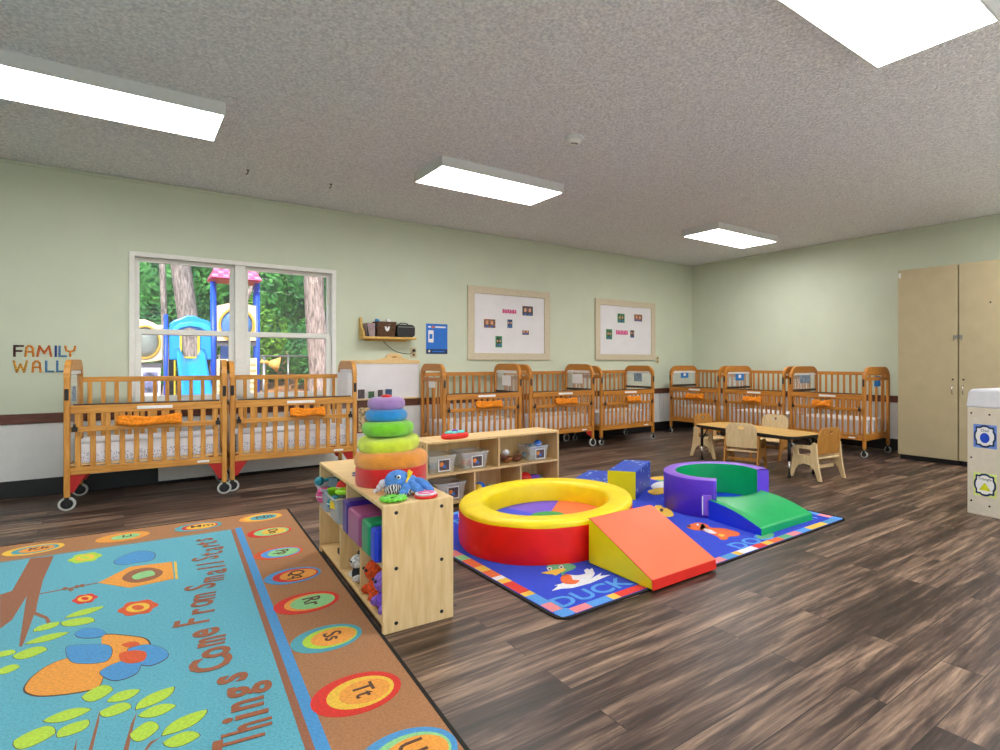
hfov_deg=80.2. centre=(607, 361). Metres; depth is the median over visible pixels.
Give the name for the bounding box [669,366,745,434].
crib
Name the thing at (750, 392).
crib
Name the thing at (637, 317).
photograph
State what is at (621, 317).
photograph
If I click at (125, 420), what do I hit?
folded cloth
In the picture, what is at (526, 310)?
photograph
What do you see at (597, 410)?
mattress
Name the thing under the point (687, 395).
folded cloth
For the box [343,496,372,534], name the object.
foam block
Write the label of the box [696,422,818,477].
table
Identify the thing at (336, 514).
storage bin
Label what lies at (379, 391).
photograph
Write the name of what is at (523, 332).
photograph
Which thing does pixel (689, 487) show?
ring
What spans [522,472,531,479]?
ball
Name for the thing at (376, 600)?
plush toy
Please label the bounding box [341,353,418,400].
display board
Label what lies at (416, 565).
shelf
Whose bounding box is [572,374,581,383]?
name card
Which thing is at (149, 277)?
leafy tree
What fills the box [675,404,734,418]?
mattress
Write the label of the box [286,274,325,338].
leafy tree
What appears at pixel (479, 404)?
folded cloth
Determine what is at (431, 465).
block
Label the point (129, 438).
mattress
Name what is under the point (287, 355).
fence
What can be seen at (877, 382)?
name card
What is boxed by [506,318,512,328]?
photograph
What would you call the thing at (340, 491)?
ring
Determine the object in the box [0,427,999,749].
floor
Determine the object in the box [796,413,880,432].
mattress
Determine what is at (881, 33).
ceiling light
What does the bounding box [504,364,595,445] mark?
crib
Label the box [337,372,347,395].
name card
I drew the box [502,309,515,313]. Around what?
banner
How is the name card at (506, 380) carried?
hanging from the crib at (445, 397)
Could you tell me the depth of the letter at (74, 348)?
5.16 m
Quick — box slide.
[709,490,811,535]
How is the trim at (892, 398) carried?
attached to the wall at (833, 307)
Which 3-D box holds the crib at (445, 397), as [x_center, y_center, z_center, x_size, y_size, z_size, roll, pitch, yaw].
[-1.683,0.590,7.217,1.084,1.140,0.690,0,0,-40]
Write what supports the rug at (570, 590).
on the floor
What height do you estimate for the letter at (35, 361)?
0.107 m
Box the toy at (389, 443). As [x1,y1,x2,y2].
[354,394,427,488]
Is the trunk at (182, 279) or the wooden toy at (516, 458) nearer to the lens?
the wooden toy at (516, 458)
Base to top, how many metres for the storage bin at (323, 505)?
0.137 m
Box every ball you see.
[316,487,328,502]
[327,495,340,509]
[336,480,345,488]
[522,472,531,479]
[534,440,541,447]
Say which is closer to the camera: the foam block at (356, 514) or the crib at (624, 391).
the foam block at (356, 514)
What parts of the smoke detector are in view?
plate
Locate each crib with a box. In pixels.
[58,359,230,510]
[226,361,356,490]
[421,364,521,436]
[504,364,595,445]
[572,365,654,444]
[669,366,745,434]
[723,366,811,442]
[789,366,891,457]
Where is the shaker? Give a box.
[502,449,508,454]
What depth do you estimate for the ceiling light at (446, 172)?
5.29 m
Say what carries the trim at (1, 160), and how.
attached to the wall at (67, 239)
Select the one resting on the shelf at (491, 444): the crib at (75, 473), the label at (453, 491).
the label at (453, 491)
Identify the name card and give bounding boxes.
[72,386,75,401]
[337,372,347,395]
[429,377,434,387]
[502,375,510,385]
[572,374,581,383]
[634,373,641,380]
[681,373,687,377]
[736,374,743,379]
[800,375,809,382]
[874,376,880,386]
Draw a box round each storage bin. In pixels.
[315,482,329,511]
[325,492,345,523]
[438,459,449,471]
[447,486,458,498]
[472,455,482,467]
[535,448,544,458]
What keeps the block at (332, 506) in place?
in the storage bin at (336, 514)
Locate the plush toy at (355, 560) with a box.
[348,550,359,581]
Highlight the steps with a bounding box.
[575,460,649,499]
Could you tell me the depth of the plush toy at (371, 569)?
2.67 m
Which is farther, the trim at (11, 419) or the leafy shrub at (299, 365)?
the leafy shrub at (299, 365)
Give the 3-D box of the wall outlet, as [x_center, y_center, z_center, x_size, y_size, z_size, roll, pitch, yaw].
[-2.388,-0.115,7.150,0.076,0.124,0.008,0,0,-40]
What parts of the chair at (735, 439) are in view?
frame, seat, backrest, frame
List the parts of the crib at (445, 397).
post, post, post, post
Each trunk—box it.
[159,263,168,394]
[170,264,197,356]
[218,272,259,358]
[304,276,325,390]
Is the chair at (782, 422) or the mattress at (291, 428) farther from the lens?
the chair at (782, 422)
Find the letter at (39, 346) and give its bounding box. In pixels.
[36,345,51,356]
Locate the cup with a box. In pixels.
[327,487,336,495]
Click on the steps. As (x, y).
(633, 476)
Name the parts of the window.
sash, sash, sash, sash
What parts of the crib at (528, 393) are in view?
post, post, post, rail, post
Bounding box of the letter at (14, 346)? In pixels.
[13,345,23,356]
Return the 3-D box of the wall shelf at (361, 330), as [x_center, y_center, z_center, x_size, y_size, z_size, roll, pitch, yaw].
[-2.589,-0.383,6.859,0.610,0.272,0.200,0,0,-40]
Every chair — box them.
[690,413,723,458]
[723,423,766,467]
[749,414,791,460]
[790,427,845,481]
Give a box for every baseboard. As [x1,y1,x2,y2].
[0,421,691,499]
[692,423,897,450]
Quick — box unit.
[967,388,999,518]
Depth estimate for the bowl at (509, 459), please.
5.06 m
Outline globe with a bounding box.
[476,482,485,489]
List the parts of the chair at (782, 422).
seat, backrest, frame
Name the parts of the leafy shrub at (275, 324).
crown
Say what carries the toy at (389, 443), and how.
on the shelf at (416, 565)
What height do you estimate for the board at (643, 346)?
0.955 m
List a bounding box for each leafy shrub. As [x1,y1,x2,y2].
[139,289,209,384]
[217,296,288,380]
[285,311,325,384]
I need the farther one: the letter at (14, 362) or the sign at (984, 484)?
the letter at (14, 362)
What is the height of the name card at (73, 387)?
0.120 m
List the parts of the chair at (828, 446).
frame, seat, backrest, frame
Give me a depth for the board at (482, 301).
7.96 m
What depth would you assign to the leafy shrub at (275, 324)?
13.88 m
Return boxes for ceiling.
[0,0,999,265]
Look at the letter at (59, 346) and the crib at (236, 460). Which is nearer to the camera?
the letter at (59, 346)
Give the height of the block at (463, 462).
0.040 m
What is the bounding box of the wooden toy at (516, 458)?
[512,454,521,461]
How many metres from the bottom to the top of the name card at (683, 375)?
0.110 m
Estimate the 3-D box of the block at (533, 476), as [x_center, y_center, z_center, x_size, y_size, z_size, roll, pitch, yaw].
[-0.684,1.056,5.322,0.090,0.054,0.063,0,0,-40]
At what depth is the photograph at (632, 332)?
9.45 m
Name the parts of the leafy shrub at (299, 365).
crown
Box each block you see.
[329,476,339,486]
[330,498,343,508]
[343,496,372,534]
[348,504,381,546]
[362,516,381,556]
[371,526,381,562]
[428,463,435,468]
[461,460,469,465]
[530,474,538,478]
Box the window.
[129,251,335,401]
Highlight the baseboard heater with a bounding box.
[158,446,358,480]
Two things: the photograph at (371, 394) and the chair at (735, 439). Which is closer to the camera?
the chair at (735, 439)
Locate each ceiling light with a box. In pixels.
[0,49,225,141]
[414,155,563,205]
[683,222,776,248]
[775,0,999,68]
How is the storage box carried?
on the wall shelf at (361, 330)
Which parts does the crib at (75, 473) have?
post, post, post, post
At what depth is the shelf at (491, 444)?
5.06 m
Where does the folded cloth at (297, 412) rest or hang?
hanging from the crib at (236, 460)
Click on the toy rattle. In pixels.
(319, 481)
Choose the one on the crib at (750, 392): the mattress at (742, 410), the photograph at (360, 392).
the mattress at (742, 410)
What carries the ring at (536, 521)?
on the rug at (570, 590)
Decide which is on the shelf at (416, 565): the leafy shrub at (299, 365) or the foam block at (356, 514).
the foam block at (356, 514)
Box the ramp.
[588,505,715,590]
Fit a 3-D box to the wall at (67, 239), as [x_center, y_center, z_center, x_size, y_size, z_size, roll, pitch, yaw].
[-2.718,-0.227,6.979,11.144,2.973,0.150,0,0,-40]
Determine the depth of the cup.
3.22 m
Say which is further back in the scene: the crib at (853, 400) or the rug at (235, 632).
the crib at (853, 400)
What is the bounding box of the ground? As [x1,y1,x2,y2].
[160,351,303,394]
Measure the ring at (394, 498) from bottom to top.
0.023 m
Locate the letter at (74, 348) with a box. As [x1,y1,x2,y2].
[64,346,75,356]
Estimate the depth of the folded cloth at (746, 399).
8.25 m
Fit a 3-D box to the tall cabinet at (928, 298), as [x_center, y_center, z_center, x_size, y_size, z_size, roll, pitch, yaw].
[3.917,0.035,6.922,0.685,2.250,0.656,0,0,-40]
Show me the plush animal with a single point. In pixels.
(396, 481)
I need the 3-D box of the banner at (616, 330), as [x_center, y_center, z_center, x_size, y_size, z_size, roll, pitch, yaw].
[0.224,-0.472,9.310,0.250,0.072,0.002,0,0,-40]
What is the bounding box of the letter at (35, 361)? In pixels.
[31,360,41,371]
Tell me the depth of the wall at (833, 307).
8.46 m
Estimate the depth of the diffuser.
7.62 m
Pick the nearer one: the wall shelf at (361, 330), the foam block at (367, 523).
the foam block at (367, 523)
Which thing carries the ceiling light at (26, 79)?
attached to the ceiling
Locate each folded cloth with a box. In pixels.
[116,413,181,426]
[290,406,324,417]
[475,400,502,407]
[555,397,577,404]
[626,396,640,401]
[684,393,703,399]
[742,396,761,402]
[811,399,830,406]
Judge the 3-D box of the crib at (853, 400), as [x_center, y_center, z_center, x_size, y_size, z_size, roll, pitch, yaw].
[3.013,0.610,7.630,0.690,1.100,1.084,0,0,-40]
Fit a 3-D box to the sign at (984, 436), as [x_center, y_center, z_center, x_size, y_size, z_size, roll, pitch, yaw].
[2.834,0.560,4.377,0.005,0.176,0.164,0,0,-31]
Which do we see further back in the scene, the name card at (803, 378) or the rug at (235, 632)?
the name card at (803, 378)
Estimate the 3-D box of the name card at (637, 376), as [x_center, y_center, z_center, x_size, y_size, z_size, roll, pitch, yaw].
[0.465,0.230,9.035,0.003,0.140,0.180,0,0,-40]
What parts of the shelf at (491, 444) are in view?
panel, panel, panel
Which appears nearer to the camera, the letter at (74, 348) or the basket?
the letter at (74, 348)
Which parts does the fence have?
rail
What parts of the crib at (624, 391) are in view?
post, post, post, rail, post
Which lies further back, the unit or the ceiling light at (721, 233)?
the ceiling light at (721, 233)
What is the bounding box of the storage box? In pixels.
[363,323,374,335]
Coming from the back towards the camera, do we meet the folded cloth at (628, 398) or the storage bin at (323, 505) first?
the folded cloth at (628, 398)
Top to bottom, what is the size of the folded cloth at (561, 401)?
0.092 m
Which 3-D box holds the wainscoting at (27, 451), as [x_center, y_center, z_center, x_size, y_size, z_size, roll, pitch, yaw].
[-2.731,0.770,6.866,10.980,0.480,0.008,0,0,-40]
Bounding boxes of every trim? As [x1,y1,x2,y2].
[0,158,999,267]
[0,388,688,424]
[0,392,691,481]
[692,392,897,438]
[709,388,897,402]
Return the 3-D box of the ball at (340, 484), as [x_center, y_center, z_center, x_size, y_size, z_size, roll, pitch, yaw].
[-1.475,0.695,3.253,0.083,0.082,0.083,0,0,10]
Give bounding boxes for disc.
[414,490,437,498]
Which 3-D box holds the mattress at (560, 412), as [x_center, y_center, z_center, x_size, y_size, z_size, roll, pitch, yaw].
[-0.801,0.790,7.970,0.940,0.155,0.570,0,0,-40]
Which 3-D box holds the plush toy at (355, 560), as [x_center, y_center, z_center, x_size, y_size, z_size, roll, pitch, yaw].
[-1.260,1.037,2.953,0.097,0.149,0.122,0,0,-37]
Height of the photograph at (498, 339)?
0.154 m
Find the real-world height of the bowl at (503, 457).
0.086 m
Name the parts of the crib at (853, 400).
post, rail, post, post, post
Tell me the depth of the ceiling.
4.00 m
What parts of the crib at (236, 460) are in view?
post, rail, post, post, post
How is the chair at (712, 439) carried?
on the floor
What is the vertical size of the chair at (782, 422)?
0.513 m
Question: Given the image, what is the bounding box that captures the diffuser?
[685,229,773,247]
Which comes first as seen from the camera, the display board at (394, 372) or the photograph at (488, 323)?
the display board at (394, 372)
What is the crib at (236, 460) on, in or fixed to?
on the floor
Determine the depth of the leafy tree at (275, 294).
15.03 m
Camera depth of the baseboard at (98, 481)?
5.37 m
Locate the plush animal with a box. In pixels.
[373,470,433,495]
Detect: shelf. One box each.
[320,459,452,634]
[359,317,416,341]
[418,427,558,507]
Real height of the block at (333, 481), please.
0.050 m
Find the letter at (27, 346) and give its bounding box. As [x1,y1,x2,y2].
[24,345,34,356]
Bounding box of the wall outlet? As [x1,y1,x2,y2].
[410,348,416,357]
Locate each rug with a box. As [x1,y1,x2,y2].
[0,509,469,749]
[453,476,844,619]
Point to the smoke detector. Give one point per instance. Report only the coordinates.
(573, 139)
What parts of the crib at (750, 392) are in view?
post, rail, post, post, post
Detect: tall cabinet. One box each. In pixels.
[898,264,960,465]
[959,259,999,466]
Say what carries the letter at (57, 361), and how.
attached to the wall at (67, 239)
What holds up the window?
in the wall at (67, 239)
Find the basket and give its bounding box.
[372,321,396,336]
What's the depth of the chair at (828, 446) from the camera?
5.79 m
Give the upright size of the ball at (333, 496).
0.082 m
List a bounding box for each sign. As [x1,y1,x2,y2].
[973,424,996,449]
[973,472,996,498]
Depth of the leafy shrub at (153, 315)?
12.38 m
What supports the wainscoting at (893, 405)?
attached to the wall at (833, 307)
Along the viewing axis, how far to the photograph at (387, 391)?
6.91 m
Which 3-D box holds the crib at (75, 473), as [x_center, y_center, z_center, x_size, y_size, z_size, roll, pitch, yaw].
[-3.977,0.570,5.084,1.132,1.180,0.690,0,0,-35]
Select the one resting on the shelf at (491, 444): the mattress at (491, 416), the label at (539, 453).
the label at (539, 453)
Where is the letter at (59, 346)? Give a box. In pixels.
[58,345,66,356]
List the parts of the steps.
panel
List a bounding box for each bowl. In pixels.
[500,454,509,461]
[502,456,512,462]
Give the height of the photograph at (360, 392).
0.115 m
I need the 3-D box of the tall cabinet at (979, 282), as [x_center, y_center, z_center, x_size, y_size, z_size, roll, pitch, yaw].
[4.343,0.035,6.410,0.685,2.250,0.660,0,0,-40]
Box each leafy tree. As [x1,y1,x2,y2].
[139,262,200,309]
[191,266,297,382]
[282,311,296,350]
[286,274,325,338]
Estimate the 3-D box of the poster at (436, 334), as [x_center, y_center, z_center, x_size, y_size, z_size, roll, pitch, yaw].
[-2.158,-0.291,7.342,0.281,0.378,0.005,0,0,-40]
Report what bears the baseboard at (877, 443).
attached to the wall at (833, 307)
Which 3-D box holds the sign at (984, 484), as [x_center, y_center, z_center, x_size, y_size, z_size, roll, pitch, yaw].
[2.834,0.925,4.377,0.005,0.176,0.164,0,0,-31]
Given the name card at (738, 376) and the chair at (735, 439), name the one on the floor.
the chair at (735, 439)
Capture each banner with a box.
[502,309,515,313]
[616,330,627,334]
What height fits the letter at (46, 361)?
0.105 m
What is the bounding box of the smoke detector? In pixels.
[564,133,583,145]
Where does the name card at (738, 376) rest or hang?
hanging from the crib at (750, 392)
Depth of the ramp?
3.22 m
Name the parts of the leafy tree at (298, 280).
crown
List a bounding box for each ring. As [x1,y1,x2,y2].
[335,487,345,494]
[379,494,406,502]
[458,478,632,565]
[664,461,768,517]
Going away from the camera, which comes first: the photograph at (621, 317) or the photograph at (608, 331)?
the photograph at (608, 331)
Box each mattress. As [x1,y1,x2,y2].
[74,430,219,462]
[235,423,345,450]
[429,415,514,435]
[513,411,587,427]
[579,408,648,423]
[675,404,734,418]
[729,408,803,424]
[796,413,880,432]
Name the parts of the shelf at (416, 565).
panel, panel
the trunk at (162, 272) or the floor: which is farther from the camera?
the trunk at (162, 272)
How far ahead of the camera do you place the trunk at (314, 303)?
13.59 m
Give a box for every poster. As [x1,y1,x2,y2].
[357,407,369,432]
[426,324,446,353]
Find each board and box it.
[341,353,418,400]
[467,285,549,359]
[595,298,655,359]
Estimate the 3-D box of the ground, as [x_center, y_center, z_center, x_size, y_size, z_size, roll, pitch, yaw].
[-12.007,-0.290,20.696,36.000,3.500,32.821,0,0,-40]
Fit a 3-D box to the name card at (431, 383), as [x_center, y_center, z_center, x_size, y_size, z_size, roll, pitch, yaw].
[-2.091,0.240,6.910,0.003,0.130,0.180,0,0,-40]
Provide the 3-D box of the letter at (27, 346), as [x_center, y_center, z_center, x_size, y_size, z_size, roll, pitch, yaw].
[-4.970,-0.096,5.002,0.064,0.104,0.009,0,0,-40]
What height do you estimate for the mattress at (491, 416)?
0.155 m
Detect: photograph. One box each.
[357,389,364,398]
[368,391,374,398]
[377,389,382,396]
[385,389,391,395]
[483,318,495,328]
[495,336,501,346]
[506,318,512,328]
[521,305,533,316]
[521,329,529,335]
[606,329,611,338]
[618,313,624,322]
[630,329,634,337]
[634,313,642,321]
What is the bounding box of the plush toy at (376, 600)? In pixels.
[370,570,381,614]
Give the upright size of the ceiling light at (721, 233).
0.085 m
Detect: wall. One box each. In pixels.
[0,158,691,414]
[692,214,999,395]
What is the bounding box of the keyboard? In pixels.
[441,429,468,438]
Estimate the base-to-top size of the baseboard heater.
0.170 m
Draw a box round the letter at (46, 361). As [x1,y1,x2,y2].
[45,360,53,371]
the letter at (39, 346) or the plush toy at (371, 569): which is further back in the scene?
the letter at (39, 346)
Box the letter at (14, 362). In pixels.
[13,360,27,372]
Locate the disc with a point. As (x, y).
(426, 494)
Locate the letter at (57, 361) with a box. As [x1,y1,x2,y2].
[56,360,63,371]
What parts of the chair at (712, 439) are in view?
frame, backrest, seat, frame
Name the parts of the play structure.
activity panel, window panel, post, panel, opening trim, arch panel, post, post, blue panel, window panel, cream panel, post, post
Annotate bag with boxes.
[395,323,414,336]
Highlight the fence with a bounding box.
[217,354,307,391]
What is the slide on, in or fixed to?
on the rug at (570, 590)
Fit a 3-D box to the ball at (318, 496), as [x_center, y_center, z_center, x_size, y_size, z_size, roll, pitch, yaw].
[-1.667,0.785,3.428,0.098,0.096,0.098,0,0,23]
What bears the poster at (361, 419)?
attached to the wall at (67, 239)
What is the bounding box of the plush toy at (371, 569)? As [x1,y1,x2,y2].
[361,560,381,600]
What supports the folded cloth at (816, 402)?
hanging from the crib at (853, 400)
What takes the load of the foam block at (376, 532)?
on the shelf at (416, 565)
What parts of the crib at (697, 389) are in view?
post, rail, post, post, post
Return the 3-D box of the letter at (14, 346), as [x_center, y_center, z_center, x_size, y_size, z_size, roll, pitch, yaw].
[-5.021,-0.095,4.959,0.066,0.102,0.009,0,0,-40]
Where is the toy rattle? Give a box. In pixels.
[314,475,333,485]
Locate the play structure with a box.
[139,268,280,395]
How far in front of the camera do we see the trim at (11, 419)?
5.62 m
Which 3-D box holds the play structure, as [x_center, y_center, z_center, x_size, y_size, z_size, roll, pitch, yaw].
[-5.678,-0.180,8.615,2.447,2.641,1.905,0,0,31]
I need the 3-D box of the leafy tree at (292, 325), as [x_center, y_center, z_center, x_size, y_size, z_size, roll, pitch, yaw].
[-13.261,-4.313,24.001,8.267,10.934,3.555,0,0,-43]

